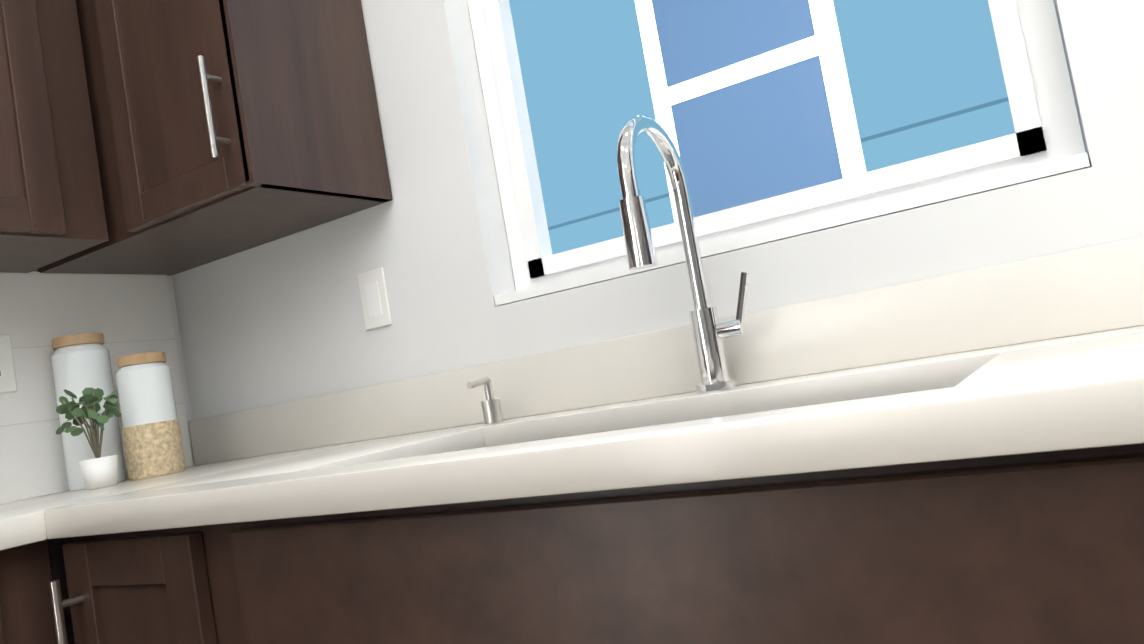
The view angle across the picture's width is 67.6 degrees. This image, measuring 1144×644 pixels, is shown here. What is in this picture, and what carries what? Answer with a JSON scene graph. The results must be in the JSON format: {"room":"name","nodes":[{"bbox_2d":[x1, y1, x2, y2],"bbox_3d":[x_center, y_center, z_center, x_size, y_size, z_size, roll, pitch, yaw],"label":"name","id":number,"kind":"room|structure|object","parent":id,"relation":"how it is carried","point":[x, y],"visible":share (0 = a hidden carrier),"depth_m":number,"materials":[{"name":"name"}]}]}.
{"room":"kitchen","nodes":[
{"label":"kitchen","id":0,"kind":"room"},
{"bbox_2d":[3,269,194,643],"bbox_3d":[-1.863,-0.064,0.387,0.480,2.750,4.180,-12,-4,31],"label":"wall","id":1,"kind":"structure","parent":0,"point":[56,559],"depth_m":1.41,"materials":[{"name":"paint"}]},
{"bbox_2d":[0,334,16,392],"bbox_3d":[-1.128,0.082,1.670,0.007,0.115,0.070,-12,-4,31],"label":"electrical outlet","id":2,"kind":"object","parent":1,"relation":"attached to","point":[8,383],"visible":1,"depth_m":1.69,"materials":[{"name":"white plastic"}]},
{"bbox_2d":[0,0,108,272],"bbox_3d":[-1.351,-0.601,1.250,0.331,1.000,1.073,-12,-4,31],"label":"upper cabinet","id":3,"kind":"object","parent":1,"relation":"attached to","point":[52,209],"visible":0.98,"depth_m":1.51,"materials":[{"name":"brown wood"}]},
{"bbox_2d":[0,272,193,503],"bbox_3d":[-1.828,0.172,0.521,0.014,0.456,3.483,-12,-4,31],"label":"backsplash","id":4,"kind":"structure","parent":1,"relation":"attached to","point":[127,314],"depth_m":1.76,"materials":[{"name":"white tile"}]},
{"bbox_2d":[172,0,1143,419],"bbox_3d":[2.230,-0.781,0.184,7.810,2.750,0.160,-12,-4,31],"label":"wall","id":5,"kind":"structure","parent":0,"point":[280,320],"depth_m":1.60,"materials":[{"name":"paint"}]},
{"bbox_2d":[37,0,392,275],"bbox_3d":[-0.814,-0.664,1.714,0.774,1.000,0.374,-12,-4,31],"label":"upper cabinet","id":6,"kind":"object","parent":5,"relation":"attached to","point":[223,128],"visible":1,"depth_m":1.55,"materials":[{"name":"brown wood"}]},
{"bbox_2d":[358,268,391,329],"bbox_3d":[-0.394,-0.045,1.705,0.070,0.115,0.007,-12,-4,31],"label":"light switch","id":7,"kind":"object","parent":5,"relation":"attached to","point":[374,298],"visible":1,"depth_m":1.70,"materials":[{"name":"white plastic"}]},
{"bbox_2d":[467,0,1089,305],"bbox_3d":[0.178,-0.765,1.413,0.941,1.321,0.133,-12,-4,31],"label":"window","id":8,"kind":"structure","parent":5,"relation":"in","point":[1045,140],"depth_m":1.30,"materials":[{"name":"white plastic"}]},
{"bbox_3d":[-0.253,0.841,-3.990,8.650,0.120,10.060,-12,-4,31],"label":"floor","id":9,"kind":"structure","parent":0,"visible":0},
{"bbox_2d":[0,540,56,643],"bbox_3d":[-1.075,0.790,0.969,0.589,0.876,0.756,-12,-4,31],"label":"base cabinet","id":10,"kind":"object","parent":9,"relation":"on","point":[26,613],"visible":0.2,"depth_m":1.11,"materials":[{"name":"brown wood"}]},
{"bbox_2d":[49,496,564,643],"bbox_3d":[-0.316,0.682,1.317,0.360,0.875,0.629,-12,-4,31],"label":"base cabinet","id":11,"kind":"object","parent":9,"relation":"on","point":[438,574],"depth_m":0.90,"materials":[{"name":"brown wood"}]},
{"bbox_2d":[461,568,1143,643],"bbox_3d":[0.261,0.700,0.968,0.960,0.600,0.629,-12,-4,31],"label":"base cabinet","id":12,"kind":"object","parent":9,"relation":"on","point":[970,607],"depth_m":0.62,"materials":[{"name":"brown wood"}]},
{"bbox_3d":[-1.060,0.609,-1.856,2.400,0.875,1.008,-12,-4,31],"label":"cabinet","id":13,"kind":"object","parent":9,"relation":"on","visible":0},
{"bbox_2d":[0,497,39,550],"bbox_3d":[-1.654,0.318,0.163,0.619,0.145,3.966,-12,-4,31],"label":"countertop","id":14,"kind":"structure","parent":13,"relation":"on","point":[17,518],"depth_m":1.12,"materials":[{"name":"stone"}]},
{"bbox_2d":[51,333,125,490],"bbox_3d":[-0.983,0.180,1.736,0.104,0.305,0.104,-12,-4,31],"label":"glass jar","id":15,"kind":"object","parent":14,"relation":"on","point":[80,363],"visible":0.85,"depth_m":1.70,"materials":[{"name":"white"}]},
{"bbox_2d":[56,388,120,489],"bbox_3d":[-0.899,0.215,1.603,0.085,0.192,0.107,-12,-4,31],"label":"potted plant","id":16,"kind":"object","parent":14,"relation":"on","point":[98,471],"visible":1,"depth_m":1.59,"materials":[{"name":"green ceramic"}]},
{"bbox_2d":[115,352,184,480],"bbox_3d":[-0.855,0.188,1.729,0.104,0.245,0.104,-12,-4,31],"label":"jar","id":17,"kind":"object","parent":14,"relation":"on","point":[152,440],"visible":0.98,"depth_m":1.69,"materials":[{"name":"clear glass"}]},
{"bbox_2d":[36,237,1143,540],"bbox_3d":[0.474,0.106,0.801,2.355,0.366,0.656,-12,-4,31],"label":"countertop","id":18,"kind":"structure","parent":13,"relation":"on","point":[1032,355],"depth_m":1.07,"materials":[{"name":"stone"}]},
{"bbox_2d":[466,376,502,424],"bbox_3d":[-0.148,0.133,1.442,0.032,0.080,0.066,-12,-4,31],"label":"soap pump","id":19,"kind":"object","parent":18,"relation":"on","point":[491,409],"visible":1,"depth_m":1.44,"materials":[{"name":"silver metal"}]},
{"bbox_2d":[617,115,748,393],"bbox_3d":[0.155,-0.097,1.175,0.106,0.396,0.220,-12,-4,31],"label":"faucet","id":20,"kind":"object","parent":18,"relation":"on","point":[710,331],"visible":1,"depth_m":1.23,"materials":[{"name":"silver metal"}]},
{"label":"outside","id":21,"kind":"structure","parent":0,"visible":0},
{"bbox_2d":[509,0,1085,253],"bbox_3d":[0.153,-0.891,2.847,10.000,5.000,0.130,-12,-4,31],"label":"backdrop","id":22,"kind":"structure","parent":21,"point":[741,102],"depth_m":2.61,"materials":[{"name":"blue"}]}
]}

